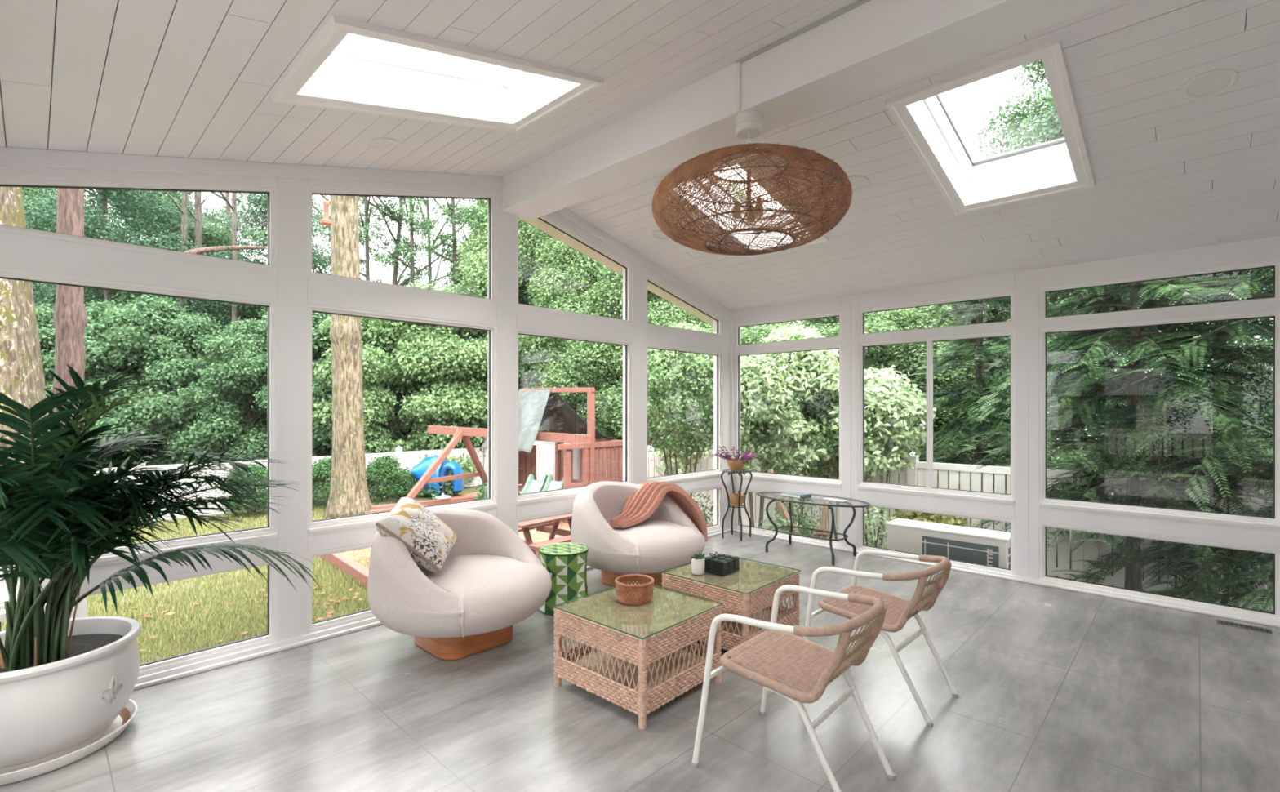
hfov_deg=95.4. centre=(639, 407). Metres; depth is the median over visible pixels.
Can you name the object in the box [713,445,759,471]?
flower bowl
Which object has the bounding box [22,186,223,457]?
tree
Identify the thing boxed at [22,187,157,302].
tree
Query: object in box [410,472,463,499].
plant
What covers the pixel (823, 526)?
stump
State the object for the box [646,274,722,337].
window
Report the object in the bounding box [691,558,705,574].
plant pot
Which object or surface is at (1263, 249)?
wall
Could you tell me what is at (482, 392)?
maple
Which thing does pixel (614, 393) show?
tree
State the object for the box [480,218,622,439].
tree
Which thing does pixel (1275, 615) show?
window
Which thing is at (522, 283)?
tree
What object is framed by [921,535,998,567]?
grille
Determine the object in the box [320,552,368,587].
edging timber
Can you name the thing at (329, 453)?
maple
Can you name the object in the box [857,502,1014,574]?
window
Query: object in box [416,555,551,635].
seat cushion
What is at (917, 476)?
fence
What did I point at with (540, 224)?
trim
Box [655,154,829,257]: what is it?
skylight
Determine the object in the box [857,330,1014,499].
window
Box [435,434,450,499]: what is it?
swing
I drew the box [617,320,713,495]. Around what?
flowering shrub
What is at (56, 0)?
roof
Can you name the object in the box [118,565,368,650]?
fallen leaves
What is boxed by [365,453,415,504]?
boxwood
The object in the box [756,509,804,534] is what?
shrub
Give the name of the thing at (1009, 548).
vent
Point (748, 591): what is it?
wicker coffee table
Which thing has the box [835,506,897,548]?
shrub
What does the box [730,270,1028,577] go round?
trim
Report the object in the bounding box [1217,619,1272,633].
floor vent
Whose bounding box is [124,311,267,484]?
maple
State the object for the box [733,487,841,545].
window
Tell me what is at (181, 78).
ceiling
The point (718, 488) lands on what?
window
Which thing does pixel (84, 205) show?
tree
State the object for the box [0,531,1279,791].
floor
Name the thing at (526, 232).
tree
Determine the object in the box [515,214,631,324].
window
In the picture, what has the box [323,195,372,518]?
tree
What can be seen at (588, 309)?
tree
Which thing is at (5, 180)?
window
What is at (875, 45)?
beam
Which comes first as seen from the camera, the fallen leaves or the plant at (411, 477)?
the fallen leaves
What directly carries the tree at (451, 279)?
on the ground at (1070, 531)
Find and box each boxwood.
[213,457,267,516]
[311,454,332,508]
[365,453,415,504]
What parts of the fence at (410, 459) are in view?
panel, post, panel, panel, post, panel, post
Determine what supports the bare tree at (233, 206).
on the ground at (1070, 531)
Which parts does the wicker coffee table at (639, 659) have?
leg, leg, leg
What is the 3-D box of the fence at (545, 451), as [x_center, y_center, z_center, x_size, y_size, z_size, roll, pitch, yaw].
[-0.918,1.355,12.554,8.790,1.490,0.140,0,0,44]
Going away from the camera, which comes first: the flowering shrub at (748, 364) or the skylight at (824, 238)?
the skylight at (824, 238)
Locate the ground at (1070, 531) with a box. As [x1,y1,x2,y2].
[148,433,1267,611]
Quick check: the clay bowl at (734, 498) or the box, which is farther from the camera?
the clay bowl at (734, 498)
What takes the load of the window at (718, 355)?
in the wall at (291, 286)
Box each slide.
[408,454,463,496]
[520,473,563,529]
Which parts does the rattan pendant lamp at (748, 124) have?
bulb, lamp stem, cord, bulb, bulb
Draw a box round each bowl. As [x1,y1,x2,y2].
[614,573,654,604]
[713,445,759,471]
[728,486,745,506]
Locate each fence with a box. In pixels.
[93,445,485,520]
[485,438,779,529]
[781,451,1273,612]
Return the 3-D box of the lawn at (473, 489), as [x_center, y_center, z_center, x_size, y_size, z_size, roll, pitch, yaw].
[-3.463,2.100,3.569,17.700,0.040,16.500,0,0,44]
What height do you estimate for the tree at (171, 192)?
11.234 m
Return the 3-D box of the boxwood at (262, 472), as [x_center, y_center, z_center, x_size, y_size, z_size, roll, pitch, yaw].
[-7.481,1.540,11.165,1.113,1.129,1.062,0,0,-31]
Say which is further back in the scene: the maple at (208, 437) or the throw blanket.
the maple at (208, 437)
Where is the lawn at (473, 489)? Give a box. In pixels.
[1,485,482,663]
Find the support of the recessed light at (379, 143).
in the ceiling
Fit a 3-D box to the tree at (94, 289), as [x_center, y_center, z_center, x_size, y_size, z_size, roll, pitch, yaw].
[-14.921,-1.615,18.438,5.110,7.670,4.700,0,0,21]
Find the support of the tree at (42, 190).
on the ground at (1070, 531)
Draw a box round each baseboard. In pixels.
[133,526,731,690]
[733,527,1279,627]
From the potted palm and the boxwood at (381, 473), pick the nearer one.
the potted palm
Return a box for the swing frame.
[405,425,592,498]
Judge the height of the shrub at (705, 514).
1.054 m
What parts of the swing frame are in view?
leg, leg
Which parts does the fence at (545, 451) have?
post, post, panel, panel, post, panel, post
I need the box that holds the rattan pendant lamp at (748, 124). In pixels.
[651,110,852,255]
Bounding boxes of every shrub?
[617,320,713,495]
[690,492,713,526]
[704,353,808,527]
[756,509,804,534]
[767,495,829,536]
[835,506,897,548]
[884,509,969,527]
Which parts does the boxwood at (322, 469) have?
stem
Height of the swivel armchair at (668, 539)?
0.818 m
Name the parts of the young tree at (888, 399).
stem, stem, stem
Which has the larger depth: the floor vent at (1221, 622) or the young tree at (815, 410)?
the young tree at (815, 410)
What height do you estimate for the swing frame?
1.745 m
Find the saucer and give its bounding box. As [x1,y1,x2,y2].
[0,698,137,785]
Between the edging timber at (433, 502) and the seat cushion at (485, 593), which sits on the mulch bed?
the edging timber at (433, 502)
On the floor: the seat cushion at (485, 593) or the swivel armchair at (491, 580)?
the swivel armchair at (491, 580)
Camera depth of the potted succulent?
3.73 m
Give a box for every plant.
[391,466,421,497]
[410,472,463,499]
[473,482,519,499]
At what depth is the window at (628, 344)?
5.52 m
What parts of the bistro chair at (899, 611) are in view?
arm, arm, seat frame, leg, rail, leg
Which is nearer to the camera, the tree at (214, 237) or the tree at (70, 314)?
the tree at (70, 314)
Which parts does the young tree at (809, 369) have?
stem, stem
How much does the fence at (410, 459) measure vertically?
1.180 m
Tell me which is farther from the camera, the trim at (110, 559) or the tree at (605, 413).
the tree at (605, 413)
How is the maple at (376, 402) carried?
on the ground at (1070, 531)
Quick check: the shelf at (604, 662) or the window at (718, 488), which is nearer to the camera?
the shelf at (604, 662)
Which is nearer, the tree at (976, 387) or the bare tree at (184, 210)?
the tree at (976, 387)
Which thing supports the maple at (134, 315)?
on the ground at (1070, 531)
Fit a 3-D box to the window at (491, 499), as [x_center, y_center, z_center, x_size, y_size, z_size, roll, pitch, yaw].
[-1.678,0.058,4.262,0.071,1.451,1.406,0,0,44]
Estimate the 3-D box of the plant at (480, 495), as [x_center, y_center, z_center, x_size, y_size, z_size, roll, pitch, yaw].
[-2.926,1.799,11.976,0.970,0.815,0.921,0,0,-19]
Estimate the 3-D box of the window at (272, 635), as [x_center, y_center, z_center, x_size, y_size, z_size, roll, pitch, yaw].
[-2.745,1.190,3.148,0.071,0.518,1.361,0,0,44]
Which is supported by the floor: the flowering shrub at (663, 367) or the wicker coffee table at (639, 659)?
the wicker coffee table at (639, 659)
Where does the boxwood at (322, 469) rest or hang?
on the lawn at (473, 489)
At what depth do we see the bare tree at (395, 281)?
19.22 m
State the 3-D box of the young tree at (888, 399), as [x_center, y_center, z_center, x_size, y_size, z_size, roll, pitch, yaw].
[3.152,0.758,7.786,1.436,2.688,1.351,0,0,19]
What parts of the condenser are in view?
lid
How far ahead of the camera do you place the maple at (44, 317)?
14.00 m
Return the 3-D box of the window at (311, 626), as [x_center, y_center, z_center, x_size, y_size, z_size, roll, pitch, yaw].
[-1.678,1.190,4.262,0.071,0.518,1.406,0,0,44]
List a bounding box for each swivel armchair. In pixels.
[367,507,551,660]
[570,480,705,587]
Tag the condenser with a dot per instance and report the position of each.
(992, 548)
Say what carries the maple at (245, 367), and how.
on the ground at (1070, 531)
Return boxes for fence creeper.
[647,438,713,492]
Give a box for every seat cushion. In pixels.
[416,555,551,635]
[607,519,705,573]
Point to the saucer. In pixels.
(129, 711)
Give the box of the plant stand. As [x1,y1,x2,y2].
[720,468,752,541]
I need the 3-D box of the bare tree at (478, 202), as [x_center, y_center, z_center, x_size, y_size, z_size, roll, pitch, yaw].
[-5.050,-3.900,18.457,3.729,12.012,4.313,0,0,28]
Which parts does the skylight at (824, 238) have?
sash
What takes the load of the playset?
on the mulch bed
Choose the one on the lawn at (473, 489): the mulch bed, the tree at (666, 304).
the mulch bed
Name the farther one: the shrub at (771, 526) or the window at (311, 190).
the shrub at (771, 526)
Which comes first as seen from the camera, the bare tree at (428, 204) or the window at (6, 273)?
the window at (6, 273)
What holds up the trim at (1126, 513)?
attached to the wall at (1263, 249)
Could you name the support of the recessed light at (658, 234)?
in the ceiling
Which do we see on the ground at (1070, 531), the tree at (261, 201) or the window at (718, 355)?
the tree at (261, 201)
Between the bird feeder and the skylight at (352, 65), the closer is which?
the skylight at (352, 65)
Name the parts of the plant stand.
leg, leg, glass, leg, leg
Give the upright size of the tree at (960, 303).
4.595 m
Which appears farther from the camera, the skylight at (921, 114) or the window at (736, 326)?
the window at (736, 326)
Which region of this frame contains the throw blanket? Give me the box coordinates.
[608,481,707,541]
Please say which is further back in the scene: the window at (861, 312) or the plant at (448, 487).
the plant at (448, 487)
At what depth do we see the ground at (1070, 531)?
9.89 m
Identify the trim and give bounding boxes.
[0,146,733,316]
[0,472,723,579]
[486,199,742,329]
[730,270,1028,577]
[733,473,1279,530]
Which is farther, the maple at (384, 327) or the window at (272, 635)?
the maple at (384, 327)
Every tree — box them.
[0,186,50,553]
[22,186,103,377]
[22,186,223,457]
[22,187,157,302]
[34,190,55,205]
[35,282,115,375]
[52,187,267,442]
[84,189,220,387]
[84,204,138,244]
[85,237,231,453]
[93,190,256,316]
[111,217,263,445]
[126,191,327,311]
[131,243,267,456]
[164,191,188,397]
[173,191,203,386]
[192,301,329,455]
[207,192,331,328]
[220,192,237,458]
[237,195,419,322]
[311,195,435,348]
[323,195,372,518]
[323,195,477,433]
[360,195,468,284]
[373,196,488,289]
[388,197,465,418]
[402,198,544,303]
[427,231,555,421]
[443,224,559,348]
[444,278,560,432]
[450,199,612,431]
[457,201,487,297]
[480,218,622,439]
[518,222,678,445]
[526,231,616,421]
[528,249,708,439]
[561,265,709,447]
[609,182,782,424]
[647,315,839,515]
[662,315,898,501]
[740,320,866,529]
[743,312,952,515]
[791,387,884,539]
[808,305,999,506]
[819,364,936,547]
[826,302,1010,507]
[865,301,1066,493]
[888,288,1127,491]
[894,308,1004,401]
[897,297,1051,528]
[955,58,1202,497]
[956,266,1273,591]
[991,136,1273,608]
[997,102,1273,503]
[1051,266,1273,612]
[1055,271,1273,503]
[1188,270,1273,480]
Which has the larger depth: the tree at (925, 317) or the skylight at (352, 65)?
the tree at (925, 317)
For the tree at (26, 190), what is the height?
9.998 m
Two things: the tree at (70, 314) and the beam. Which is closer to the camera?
the beam
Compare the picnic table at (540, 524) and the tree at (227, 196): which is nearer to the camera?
the picnic table at (540, 524)
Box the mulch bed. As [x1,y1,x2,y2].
[342,491,713,568]
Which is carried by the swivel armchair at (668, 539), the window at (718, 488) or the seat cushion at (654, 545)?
the seat cushion at (654, 545)
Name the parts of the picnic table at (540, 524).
leg, bench seat, bench seat, leg, leg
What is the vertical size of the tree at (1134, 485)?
6.209 m
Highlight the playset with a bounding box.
[480,386,622,523]
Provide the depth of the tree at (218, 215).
21.61 m
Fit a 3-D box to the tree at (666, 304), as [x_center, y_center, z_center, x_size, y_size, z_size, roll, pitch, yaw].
[1.814,-1.520,13.820,5.179,7.791,4.964,0,0,-31]
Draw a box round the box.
[704,551,739,575]
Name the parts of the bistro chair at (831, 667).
arm, leg, seat frame, arm, rail, leg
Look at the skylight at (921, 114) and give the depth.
3.81 m
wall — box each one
[0,145,730,676]
[733,235,1279,578]
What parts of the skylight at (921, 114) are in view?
sash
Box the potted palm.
[0,363,321,774]
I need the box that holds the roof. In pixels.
[0,0,1278,216]
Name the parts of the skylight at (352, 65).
sash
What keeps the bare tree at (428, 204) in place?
on the ground at (1070, 531)
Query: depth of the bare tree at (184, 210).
16.46 m
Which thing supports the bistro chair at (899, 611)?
on the floor
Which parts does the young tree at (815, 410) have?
stem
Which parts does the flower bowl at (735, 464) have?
stem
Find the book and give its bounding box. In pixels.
[781,490,811,498]
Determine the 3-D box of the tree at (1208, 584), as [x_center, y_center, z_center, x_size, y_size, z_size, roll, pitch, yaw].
[6.171,-0.489,5.378,3.963,7.782,3.800,0,0,-19]
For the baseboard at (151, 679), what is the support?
attached to the wall at (291, 286)
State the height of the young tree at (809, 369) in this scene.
3.339 m
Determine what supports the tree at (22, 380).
on the lawn at (473, 489)
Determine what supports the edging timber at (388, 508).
on the mulch bed
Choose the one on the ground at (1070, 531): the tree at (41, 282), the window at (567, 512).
the tree at (41, 282)
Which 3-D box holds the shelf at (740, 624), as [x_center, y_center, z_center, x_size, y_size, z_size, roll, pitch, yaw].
[0.598,1.389,3.820,0.570,0.013,0.570,0,0,43]
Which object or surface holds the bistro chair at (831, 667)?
on the floor
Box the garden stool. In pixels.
[537,542,588,616]
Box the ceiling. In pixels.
[0,0,1279,311]
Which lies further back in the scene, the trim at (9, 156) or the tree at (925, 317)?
the tree at (925, 317)
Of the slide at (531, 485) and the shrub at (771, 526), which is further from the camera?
the slide at (531, 485)
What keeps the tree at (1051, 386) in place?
on the ground at (1070, 531)
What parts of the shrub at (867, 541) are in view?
stem, stem, stem, stem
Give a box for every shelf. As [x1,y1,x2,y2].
[569,636,704,692]
[716,600,784,641]
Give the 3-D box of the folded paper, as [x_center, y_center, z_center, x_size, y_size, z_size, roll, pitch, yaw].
[1.962,0.924,5.837,0.100,0.004,0.230,0,0,-36]
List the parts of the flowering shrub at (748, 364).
stem, stem, stem, stem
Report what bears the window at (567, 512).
in the wall at (291, 286)
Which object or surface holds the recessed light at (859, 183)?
in the ceiling
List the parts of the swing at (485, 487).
chain, seat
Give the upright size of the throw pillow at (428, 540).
0.409 m
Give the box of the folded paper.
[823,497,848,502]
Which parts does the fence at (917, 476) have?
post, panel, post, panel, post, panel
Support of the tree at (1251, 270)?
on the ground at (1070, 531)
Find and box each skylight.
[271,14,603,132]
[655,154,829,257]
[884,38,1094,215]
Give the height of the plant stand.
0.776 m
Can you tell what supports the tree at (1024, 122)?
on the ground at (1070, 531)
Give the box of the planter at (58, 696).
[0,616,141,774]
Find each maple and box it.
[34,302,146,446]
[40,297,186,468]
[84,293,229,482]
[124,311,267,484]
[145,315,314,481]
[209,314,332,459]
[243,311,408,456]
[311,315,462,453]
[311,317,424,456]
[316,279,488,481]
[381,284,537,484]
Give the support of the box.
on the wicker coffee table at (748, 591)
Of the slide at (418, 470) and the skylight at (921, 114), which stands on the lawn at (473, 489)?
the slide at (418, 470)
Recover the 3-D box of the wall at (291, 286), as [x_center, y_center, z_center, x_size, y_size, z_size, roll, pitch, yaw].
[-1.095,-0.235,4.915,0.140,3.470,6.580,0,0,44]
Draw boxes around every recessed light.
[364,137,396,149]
[651,230,669,239]
[841,174,869,191]
[1179,68,1238,100]
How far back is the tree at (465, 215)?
16.59 m
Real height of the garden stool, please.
0.446 m
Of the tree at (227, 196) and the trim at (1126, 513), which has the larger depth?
the tree at (227, 196)
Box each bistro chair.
[691,584,895,791]
[798,549,959,726]
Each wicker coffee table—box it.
[552,581,722,729]
[660,553,800,666]
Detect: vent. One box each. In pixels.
[1008,546,1010,568]
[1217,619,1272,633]
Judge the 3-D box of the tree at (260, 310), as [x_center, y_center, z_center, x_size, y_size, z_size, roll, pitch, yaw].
[-10.719,-0.960,17.454,5.309,6.324,4.884,0,0,40]
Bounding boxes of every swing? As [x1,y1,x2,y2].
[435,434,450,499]
[482,437,488,497]
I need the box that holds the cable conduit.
[735,0,871,111]
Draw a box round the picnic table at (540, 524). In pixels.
[518,513,572,556]
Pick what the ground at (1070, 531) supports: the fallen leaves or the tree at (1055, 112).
the tree at (1055, 112)
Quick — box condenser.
[885,518,1010,568]
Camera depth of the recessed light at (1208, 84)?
2.91 m
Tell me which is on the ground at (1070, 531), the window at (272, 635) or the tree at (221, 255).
the tree at (221, 255)
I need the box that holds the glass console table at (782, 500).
[756,491,870,565]
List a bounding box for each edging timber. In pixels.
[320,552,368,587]
[369,504,427,512]
[370,495,478,510]
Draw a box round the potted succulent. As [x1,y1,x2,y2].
[690,552,708,574]
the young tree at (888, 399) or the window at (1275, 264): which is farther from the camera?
the young tree at (888, 399)
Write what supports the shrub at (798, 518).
on the lawn at (473, 489)
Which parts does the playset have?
post, post, post, ridge post, rail, post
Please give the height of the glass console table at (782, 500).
0.575 m
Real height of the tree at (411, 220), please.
10.926 m
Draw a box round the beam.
[502,0,1117,219]
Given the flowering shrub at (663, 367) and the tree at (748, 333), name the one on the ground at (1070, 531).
the tree at (748, 333)
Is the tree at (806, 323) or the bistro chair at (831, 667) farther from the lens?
the tree at (806, 323)
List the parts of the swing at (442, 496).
seat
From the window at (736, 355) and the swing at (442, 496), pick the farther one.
the swing at (442, 496)
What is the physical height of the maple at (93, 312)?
4.907 m
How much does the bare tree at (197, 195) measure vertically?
11.003 m
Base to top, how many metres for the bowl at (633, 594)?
0.110 m
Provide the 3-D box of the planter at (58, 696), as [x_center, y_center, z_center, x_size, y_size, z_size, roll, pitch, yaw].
[-2.663,1.263,2.568,0.704,0.446,0.704,0,0,44]
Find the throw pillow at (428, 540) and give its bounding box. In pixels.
[375,497,457,573]
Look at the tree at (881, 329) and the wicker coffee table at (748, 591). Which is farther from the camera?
the tree at (881, 329)
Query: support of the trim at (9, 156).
attached to the wall at (291, 286)
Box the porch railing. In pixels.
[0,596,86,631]
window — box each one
[0,174,277,271]
[0,267,277,569]
[0,558,277,675]
[306,186,496,303]
[306,303,496,528]
[306,542,373,632]
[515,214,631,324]
[515,328,631,500]
[515,509,573,535]
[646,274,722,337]
[646,343,722,481]
[686,484,722,531]
[733,311,841,347]
[733,344,841,483]
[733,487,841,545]
[857,290,1014,337]
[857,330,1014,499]
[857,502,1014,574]
[1039,258,1279,322]
[1039,310,1279,524]
[1039,521,1279,620]
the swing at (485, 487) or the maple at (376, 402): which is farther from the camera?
the maple at (376, 402)
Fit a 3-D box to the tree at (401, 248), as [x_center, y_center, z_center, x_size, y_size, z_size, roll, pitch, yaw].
[-8.471,-3.100,17.991,4.427,10.444,4.552,0,0,15]
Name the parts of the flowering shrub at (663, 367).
stem, stem, stem, stem, stem, stem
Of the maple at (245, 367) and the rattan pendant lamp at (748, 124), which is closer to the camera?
the rattan pendant lamp at (748, 124)
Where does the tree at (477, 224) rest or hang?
on the ground at (1070, 531)
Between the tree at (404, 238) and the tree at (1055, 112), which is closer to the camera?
the tree at (1055, 112)
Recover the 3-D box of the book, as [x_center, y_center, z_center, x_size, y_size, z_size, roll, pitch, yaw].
[1.625,0.909,6.063,0.170,0.034,0.260,0,0,-34]
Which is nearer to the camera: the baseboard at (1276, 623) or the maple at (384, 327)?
the baseboard at (1276, 623)
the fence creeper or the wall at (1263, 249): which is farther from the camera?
the fence creeper
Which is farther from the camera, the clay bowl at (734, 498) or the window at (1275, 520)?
the clay bowl at (734, 498)
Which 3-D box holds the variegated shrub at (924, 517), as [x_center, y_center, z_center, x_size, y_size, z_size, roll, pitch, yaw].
[3.903,1.634,7.928,1.092,1.024,1.222,0,0,19]
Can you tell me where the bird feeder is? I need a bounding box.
[320,195,332,225]
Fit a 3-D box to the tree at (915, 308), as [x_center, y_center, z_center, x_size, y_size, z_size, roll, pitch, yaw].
[7.285,-1.147,16.824,6.023,6.537,6.408,0,0,31]
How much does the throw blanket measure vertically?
0.514 m
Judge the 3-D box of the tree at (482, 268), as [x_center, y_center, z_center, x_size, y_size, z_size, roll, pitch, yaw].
[-3.160,-2.547,17.673,5.451,9.988,5.226,0,0,-23]
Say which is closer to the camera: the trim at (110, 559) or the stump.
the trim at (110, 559)
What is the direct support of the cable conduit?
attached to the beam
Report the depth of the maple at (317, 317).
14.94 m
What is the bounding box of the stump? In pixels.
[767,468,829,538]
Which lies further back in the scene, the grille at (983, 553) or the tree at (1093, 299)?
the tree at (1093, 299)
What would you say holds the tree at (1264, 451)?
on the ground at (1070, 531)
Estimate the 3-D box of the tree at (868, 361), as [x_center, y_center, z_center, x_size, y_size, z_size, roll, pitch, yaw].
[5.102,-0.214,12.490,4.634,4.994,4.442,0,0,34]

